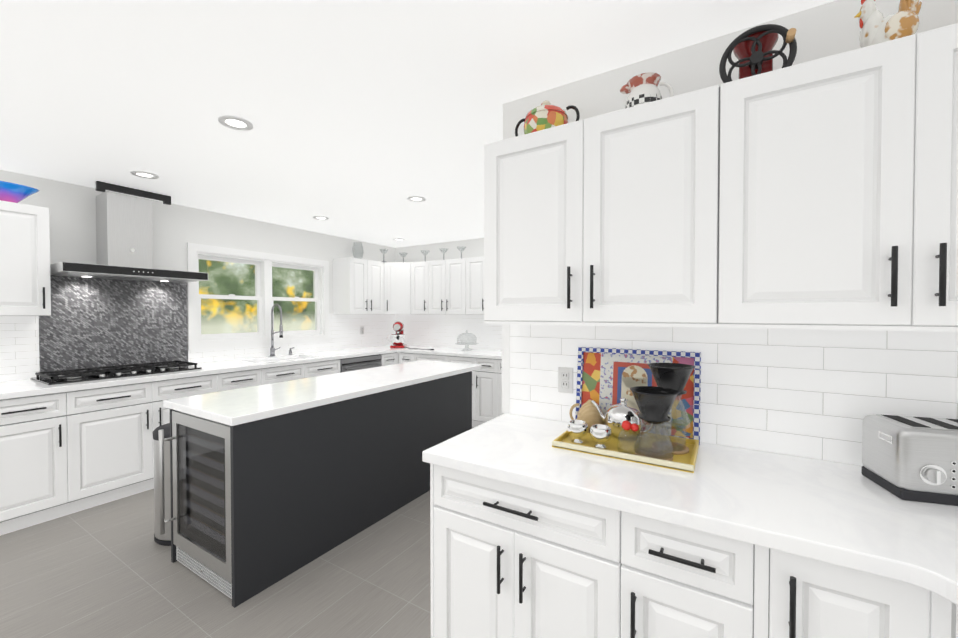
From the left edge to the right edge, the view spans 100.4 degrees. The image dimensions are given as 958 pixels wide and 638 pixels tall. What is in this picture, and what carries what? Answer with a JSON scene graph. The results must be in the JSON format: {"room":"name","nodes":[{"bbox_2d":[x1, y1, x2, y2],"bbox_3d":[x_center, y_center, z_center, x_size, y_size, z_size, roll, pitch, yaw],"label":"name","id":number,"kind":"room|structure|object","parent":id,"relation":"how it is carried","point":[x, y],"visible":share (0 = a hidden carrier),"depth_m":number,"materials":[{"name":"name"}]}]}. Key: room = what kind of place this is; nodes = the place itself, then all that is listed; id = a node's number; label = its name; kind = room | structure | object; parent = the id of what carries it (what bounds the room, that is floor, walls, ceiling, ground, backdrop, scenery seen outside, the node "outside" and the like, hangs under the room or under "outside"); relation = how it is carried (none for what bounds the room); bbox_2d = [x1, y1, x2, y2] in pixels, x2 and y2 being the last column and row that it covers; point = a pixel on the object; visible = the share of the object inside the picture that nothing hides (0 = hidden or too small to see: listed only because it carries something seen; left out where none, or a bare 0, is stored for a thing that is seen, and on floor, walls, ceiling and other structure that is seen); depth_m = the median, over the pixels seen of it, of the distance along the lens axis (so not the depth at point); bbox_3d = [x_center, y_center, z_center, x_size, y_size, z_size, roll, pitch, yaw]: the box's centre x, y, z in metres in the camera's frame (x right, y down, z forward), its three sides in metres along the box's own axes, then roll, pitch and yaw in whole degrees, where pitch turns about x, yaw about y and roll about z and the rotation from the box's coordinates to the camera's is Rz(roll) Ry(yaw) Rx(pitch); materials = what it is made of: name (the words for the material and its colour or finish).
{"room":"kitchen","nodes":[
{"label":"kitchen","id":0,"kind":"room"},
{"bbox_2d":[0,169,394,381],"bbox_3d":[-3.326,0.141,3.210,0.150,2.440,7.700,1,1,32],"label":"wall","id":1,"kind":"structure","parent":0,"point":[176,228],"depth_m":3.80,"materials":[{"name":"white paint"}]},
{"bbox_2d":[0,200,50,315],"bbox_3d":[-3.290,-0.407,2.766,0.364,0.770,0.390,1,1,32],"label":"upper cabinet","id":2,"kind":"object","parent":1,"relation":"attached to","point":[25,285],"visible":1,"depth_m":2.75,"materials":[{"name":"white wood"}]},
{"bbox_2d":[0,181,39,202],"bbox_3d":[-3.302,-0.864,2.767,0.218,0.140,0.352,1,1,32],"label":"glass bowl","id":3,"kind":"object","parent":2,"relation":"on","point":[13,192],"visible":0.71,"depth_m":2.77,"materials":[{"name":"blue glass"}]},
{"bbox_2d":[50,181,207,282],"bbox_3d":[-2.874,-0.706,3.301,0.492,0.746,0.926,1,1,32],"label":"range hood","id":4,"kind":"object","parent":1,"relation":"attached to","point":[124,243],"visible":0.98,"depth_m":3.25,"materials":[{"name":"silver metal"}]},
{"bbox_2d":[0,275,394,381],"bbox_3d":[-2.525,0.017,4.359,0.010,0.825,4.600,1,1,32],"label":"backsplash","id":5,"kind":"structure","parent":1,"relation":"attached to","point":[95,322],"depth_m":3.42,"materials":[{"name":"grey tile"}]},
{"bbox_2d":[360,326,363,334],"bbox_3d":[-1.678,0.163,5.723,0.009,0.116,0.070,1,1,32],"label":"electrical outlet plate","id":6,"kind":"object","parent":5,"relation":"attached to","point":[361,327],"depth_m":5.71,"materials":[{"name":"white plastic"}]},
{"bbox_2d":[187,243,328,350],"bbox_3d":[-2.460,-0.227,4.595,0.167,1.045,1.615,1,1,32],"label":"kitchen window","id":7,"kind":"structure","parent":1,"relation":"in","point":[199,340],"depth_m":4.52,"materials":[{"name":"white"}]},
{"bbox_2d":[333,257,384,314],"bbox_3d":[-1.644,-0.433,5.477,0.328,0.740,0.607,1,1,32],"label":"upper cabinet","id":8,"kind":"object","parent":1,"relation":"attached to","point":[358,284],"depth_m":5.28,"materials":[{"name":"white wood"}]},
{"bbox_2d":[352,242,363,257],"bbox_3d":[-1.653,-0.923,5.449,0.150,0.240,0.150,1,1,32],"label":"hurricane vase","id":9,"kind":"object","parent":8,"relation":"on","point":[355,250],"visible":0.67,"depth_m":5.44,"materials":[{"name":"clear glass"}]},
{"bbox_2d":[385,262,412,313],"bbox_3d":[-1.214,-0.439,5.908,0.611,0.740,0.573,1,1,32],"label":"upper cabinet","id":10,"kind":"object","parent":1,"relation":"attached to","point":[396,273],"depth_m":5.68,"materials":[{"name":"white wood"}]},
{"bbox_2d":[0,427,473,637],"bbox_3d":[-0.570,1.416,1.535,6.620,0.060,7.700,1,1,32],"label":"floor","id":11,"kind":"structure","parent":0,"point":[109,570],"depth_m":2.04,"materials":[{"name":"tile"}]},
{"bbox_2d":[0,392,71,535],"bbox_3d":[-3.181,0.931,2.716,0.622,0.875,0.410,1,1,32],"label":"base cabinet","id":12,"kind":"object","parent":11,"relation":"on","point":[36,431],"depth_m":2.61,"materials":[{"name":"white wood"}]},
{"bbox_2d":[72,376,219,512],"bbox_3d":[-2.826,0.923,3.294,0.622,0.875,0.947,1,1,32],"label":"base cabinet","id":13,"kind":"object","parent":11,"relation":"on","point":[74,440],"depth_m":2.97,"materials":[{"name":"white wood"}]},
{"bbox_2d":[0,345,422,399],"bbox_3d":[-2.166,0.450,4.329,0.641,0.040,4.268,1,1,32],"label":"countertop","id":14,"kind":"structure","parent":13,"relation":"on","point":[9,390],"depth_m":3.37,"materials":[{"name":"white stone"}]},
{"bbox_2d":[28,360,203,383],"bbox_3d":[-2.894,0.420,3.248,0.470,0.050,0.940,1,1,32],"label":"cooktop","id":15,"kind":"object","parent":14,"relation":"in","point":[98,373],"depth_m":3.12,"materials":[{"name":"black metal"}]},
{"bbox_2d":[270,304,293,356],"bbox_3d":[-2.218,0.126,4.568,0.225,0.597,0.268,1,1,32],"label":"faucet","id":16,"kind":"object","parent":14,"relation":"on","point":[272,350],"depth_m":4.51,"materials":[{"name":"silver metal"}]},
{"bbox_2d":[153,423,170,545],"bbox_3d":[-1.873,1.023,2.559,0.349,0.693,0.328,1,1,32],"label":"trash can","id":17,"kind":"object","parent":11,"relation":"on","point":[163,539],"visible":0.25,"depth_m":2.41,"materials":[{"name":"grey metal"}]},
{"bbox_2d":[220,368,263,390],"bbox_3d":[-2.474,0.914,3.866,0.622,0.875,0.396,1,1,32],"label":"base cabinet","id":18,"kind":"object","parent":11,"relation":"on","point":[228,380],"depth_m":3.71,"materials":[{"name":"white wood"}]},
{"bbox_2d":[252,356,343,383],"bbox_3d":[-2.125,0.906,4.435,0.622,0.875,0.939,1,1,32],"label":"base cabinet","id":19,"kind":"object","parent":11,"relation":"on","point":[326,367],"depth_m":4.27,"materials":[{"name":"white wood"}]},
{"bbox_2d":[158,372,471,607],"bbox_3d":[-0.922,0.928,2.946,0.675,0.875,2.172,1,1,32],"label":"kitchen island","id":20,"kind":"object","parent":11,"relation":"on","point":[271,484],"depth_m":2.21,"materials":[{"name":"grey wood"}]},
{"bbox_2d":[163,360,481,427],"bbox_3d":[-0.882,0.468,3.041,0.737,0.040,2.277,1,1,32],"label":"island countertop","id":21,"kind":"structure","parent":20,"relation":"on","point":[260,402],"depth_m":2.51,"materials":[{"name":"white stone"}]},
{"bbox_2d":[344,356,383,371],"bbox_3d":[-1.707,0.896,5.114,0.622,0.875,0.657,1,1,32],"label":"base cabinet","id":22,"kind":"object","parent":11,"relation":"on","point":[357,362],"depth_m":4.94,"materials":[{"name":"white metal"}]},
{"bbox_2d":[340,355,381,372],"bbox_3d":[-1.444,0.889,4.952,0.104,0.832,0.643,1,1,32],"label":"dishwasher","id":23,"kind":"object","parent":22,"relation":"in","point":[351,363],"depth_m":4.90,"materials":[{"name":"silver metal"}]},
{"bbox_2d":[384,352,397,365],"bbox_3d":[-1.453,0.890,5.527,0.622,0.875,0.311,1,1,32],"label":"base cabinet","id":24,"kind":"object","parent":11,"relation":"on","point":[390,358],"depth_m":5.37,"materials":[{"name":"white wood"}]},
{"bbox_2d":[399,354,413,363],"bbox_3d":[-0.819,0.888,5.658,0.259,0.875,0.618,1,1,32],"label":"base cabinet","id":25,"kind":"object","parent":11,"relation":"on","point":[403,358],"depth_m":5.40,"materials":[{"name":"white wood"}]},
{"bbox_2d":[414,354,445,361],"bbox_3d":[-0.476,0.891,5.448,0.546,0.875,0.618,1,1,32],"label":"base cabinet","id":26,"kind":"object","parent":11,"relation":"on","point":[430,357],"depth_m":5.17,"materials":[{"name":"white wood"}]},
{"bbox_2d":[446,358,473,426],"bbox_3d":[-0.064,0.895,5.194,0.421,0.875,0.618,1,1,32],"label":"base cabinet","id":27,"kind":"object","parent":11,"relation":"on","point":[455,360],"depth_m":4.86,"materials":[{"name":"white wood"}]},
{"bbox_2d":[474,358,493,426],"bbox_3d":[0.245,0.898,5.005,0.304,0.875,0.618,1,1,32],"label":"base cabinet","id":28,"kind":"object","parent":11,"relation":"on","point":[487,392],"depth_m":4.76,"materials":[{"name":"white wood"}]},
{"bbox_2d":[398,346,501,357],"bbox_3d":[0.258,0.440,4.968,2.820,0.040,0.640,1,1,32],"label":"countertop","id":29,"kind":"structure","parent":28,"relation":"on","point":[450,352],"depth_m":5.13,"materials":[{"name":"white stone"}]},
{"bbox_2d":[386,321,433,349],"bbox_3d":[-0.932,0.221,5.627,0.880,0.377,0.373,1,1,32],"label":"stand mixer","id":30,"kind":"object","parent":29,"relation":"on","point":[398,339],"visible":1,"depth_m":5.64,"materials":[{"name":"red metal"}]},
{"bbox_2d":[457,333,478,350],"bbox_3d":[-0.161,0.282,5.258,0.310,0.266,0.310,1,1,32],"label":"cake stand","id":31,"kind":"object","parent":29,"relation":"on","point":[473,335],"visible":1,"depth_m":5.24,"materials":[{"name":"clear glass"}]},
{"bbox_2d":[494,358,502,417],"bbox_3d":[0.633,0.901,4.766,0.607,0.875,0.618,1,1,32],"label":"base cabinet","id":32,"kind":"object","parent":11,"relation":"on","point":[497,361],"depth_m":4.66,"materials":[{"name":"white wood"}]},
{"bbox_2d":[422,413,957,637],"bbox_3d":[0.499,0.931,1.357,1.276,0.915,0.687,1,1,32],"label":"base cabinet","id":33,"kind":"object","parent":11,"relation":"on","point":[534,533],"depth_m":1.11,"materials":[{"name":"white wood"}]},
{"bbox_2d":[552,347,700,472],"bbox_3d":[0.549,0.298,1.504,0.486,0.345,0.359,1,1,32],"label":"tray","id":34,"kind":"object","parent":33,"relation":"on","point":[638,406],"visible":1,"depth_m":1.51,"materials":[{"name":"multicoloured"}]},
{"bbox_2d":[589,424,611,448],"bbox_3d":[0.440,0.427,1.445,0.080,0.076,0.080,1,1,32],"label":"cup","id":35,"kind":"object","parent":34,"relation":"on","point":[600,433],"depth_m":1.43,"materials":[{"name":"white ceramic"}]},
{"bbox_2d":[618,420,639,453],"bbox_3d":[0.516,0.408,1.375,0.074,0.115,0.074,1,1,32],"label":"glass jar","id":36,"kind":"object","parent":34,"relation":"on","point":[626,425],"depth_m":1.37,"materials":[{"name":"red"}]},
{"bbox_2d":[575,347,700,445],"bbox_3d":[0.632,0.297,1.625,0.472,0.345,0.066,1,1,32],"label":"picture","id":37,"kind":"object","parent":34,"relation":"on","point":[605,376],"depth_m":1.63,"materials":[{"name":"multicoloured"}]},
{"bbox_2d":[861,414,957,505],"bbox_3d":[1.287,0.380,1.072,0.338,0.192,0.207,0,1,18],"label":"toaster","id":38,"kind":"object","parent":33,"relation":"on","point":[911,458],"visible":1,"depth_m":1.04,"materials":[{"name":"grey metal"}]},
{"bbox_2d":[894,495,957,637],"bbox_3d":[0.782,0.958,-0.489,1.140,0.915,3.537,1,1,32],"label":"base cabinet","id":39,"kind":"object","parent":11,"relation":"on","point":[939,520],"depth_m":0.90,"materials":[{"name":"white"}]},
{"bbox_2d":[0,0,834,247],"bbox_3d":[-0.570,-1.084,1.498,6.620,0.060,7.700,1,1,32],"label":"ceiling","id":40,"kind":"structure","parent":0,"point":[366,118],"depth_m":1.83,"materials":[{"name":"white paint"}]},
{"bbox_2d":[130,171,158,178],"bbox_3d":[-2.482,-1.071,2.964,0.155,0.008,0.155,0,1,-13],"label":"recessed light","id":41,"kind":"object","parent":40,"relation":"in","point":[143,174],"depth_m":2.96,"materials":[{"name":"white"}]},
{"bbox_2d":[218,115,252,130],"bbox_3d":[-1.314,-1.059,2.158,0.155,0.008,0.155,0,1,-13],"label":"recessed light","id":42,"kind":"object","parent":40,"relation":"in","point":[235,122],"depth_m":2.15,"materials":[{"name":"white"}]},
{"bbox_2d":[313,216,328,219],"bbox_3d":[-1.706,-1.090,4.309,0.155,0.008,0.155,0,1,-13],"label":"recessed light","id":43,"kind":"object","parent":40,"relation":"in","point":[315,217],"depth_m":4.29,"materials":[{"name":"white"}]},
{"bbox_2d":[407,196,425,201],"bbox_3d":[-0.563,-1.080,3.594,0.155,0.008,0.155,0,1,-13],"label":"recessed light","id":44,"kind":"object","parent":40,"relation":"in","point":[413,198],"depth_m":3.59,"materials":[{"name":"white"}]},
{"bbox_2d":[395,238,489,363],"bbox_3d":[0.206,0.108,5.470,3.500,2.440,0.150,1,1,32],"label":"wall","id":45,"kind":"structure","parent":0,"point":[475,247],"depth_m":5.83,"materials":[{"name":"white paint"}]},
{"bbox_2d":[409,262,424,313],"bbox_3d":[-0.755,-0.437,5.770,0.317,0.740,0.328,1,1,32],"label":"upper cabinet","id":46,"kind":"object","parent":45,"relation":"attached to","point":[416,269],"depth_m":5.65,"materials":[{"name":"white wood"}]},
{"bbox_2d":[425,258,464,313],"bbox_3d":[-0.356,-0.433,5.524,0.621,0.740,0.328,1,1,32],"label":"upper cabinet","id":47,"kind":"object","parent":45,"relation":"attached to","point":[449,286],"depth_m":5.39,"materials":[{"name":"white wood"}]},
{"bbox_2d":[395,314,501,349],"bbox_3d":[0.167,0.171,5.402,3.490,0.485,0.008,1,1,32],"label":"backsplash","id":48,"kind":"structure","parent":45,"relation":"attached to","point":[441,330],"depth_m":5.76,"materials":[{"name":"white tile"}]},
{"bbox_2d":[465,257,483,314],"bbox_3d":[0.185,-0.428,5.192,0.647,0.740,0.328,1,1,32],"label":"upper cabinet","id":49,"kind":"object","parent":45,"relation":"attached to","point":[474,266],"depth_m":5.15,"materials":[{"name":"white wood"}]},
{"bbox_2d":[503,0,957,637],"bbox_3d":[2.192,0.151,2.524,2.970,2.440,3.090,1,1,32],"label":"wall","id":50,"kind":"structure","parent":0,"point":[829,28],"depth_m":1.51,"materials":[{"name":"white paint"}]},
{"bbox_2d":[483,86,714,326],"bbox_3d":[0.459,-0.355,1.573,0.835,0.730,0.328,1,1,32],"label":"upper cabinet","id":51,"kind":"object","parent":50,"relation":"attached to","point":[596,220],"depth_m":1.39,"materials":[{"name":"white wood"}]},
{"bbox_2d":[515,100,579,136],"bbox_3d":[0.284,-0.824,1.698,0.293,0.202,0.188,1,1,32],"label":"tureen","id":52,"kind":"object","parent":51,"relation":"on","point":[546,114],"visible":0.6,"depth_m":1.62,"materials":[{"name":"multicoloured ceramic"}]},
{"bbox_2d":[620,72,673,108],"bbox_3d":[0.621,-0.806,1.486,0.188,0.173,0.128,1,1,32],"label":"pitcher","id":53,"kind":"object","parent":51,"relation":"on","point":[642,88],"visible":0.62,"depth_m":1.44,"materials":[{"name":"white ceramic"}]},
{"bbox_2d":[502,322,957,465],"bbox_3d":[1.315,0.232,1.243,2.818,0.487,0.012,1,1,32],"label":"backsplash","id":54,"kind":"structure","parent":50,"relation":"attached to","point":[816,394],"depth_m":1.40,"materials":[{"name":"white tile"}]},
{"bbox_2d":[558,367,572,393],"bbox_3d":[0.390,0.277,1.804,0.070,0.116,0.009,1,1,32],"label":"electrical outlet plate","id":55,"kind":"object","parent":54,"relation":"attached to","point":[565,379],"depth_m":1.80,"materials":[{"name":"white plastic"}]},
{"bbox_2d":[711,23,957,331],"bbox_3d":[1.172,-0.348,1.135,0.839,0.730,0.328,1,1,32],"label":"upper cabinet","id":56,"kind":"object","parent":50,"relation":"attached to","point":[820,194],"depth_m":1.07,"materials":[{"name":"white wood"}]},
{"bbox_2d":[719,24,796,82],"bbox_3d":[0.899,-0.819,1.298,0.202,0.205,0.182,1,1,32],"label":"coffee grinder","id":57,"kind":"object","parent":56,"relation":"on","point":[752,50],"visible":0.73,"depth_m":1.27,"materials":[{"name":"black metal"}]},
{"bbox_2d":[854,0,921,47],"bbox_3d":[1.165,-0.831,1.140,0.145,0.232,0.140,1,1,32],"label":"hen","id":58,"kind":"object","parent":56,"relation":"on","point":[876,26],"visible":0.65,"depth_m":1.11,"materials":[{"name":"ceramic"}]},
{"label":"outside","id":59,"kind":"structure","parent":0,"visible":0},
{"bbox_2d":[199,259,314,333],"bbox_3d":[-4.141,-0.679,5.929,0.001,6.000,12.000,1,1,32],"label":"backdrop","id":60,"kind":"structure","parent":59,"point":[228,313],"depth_m":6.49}
]}

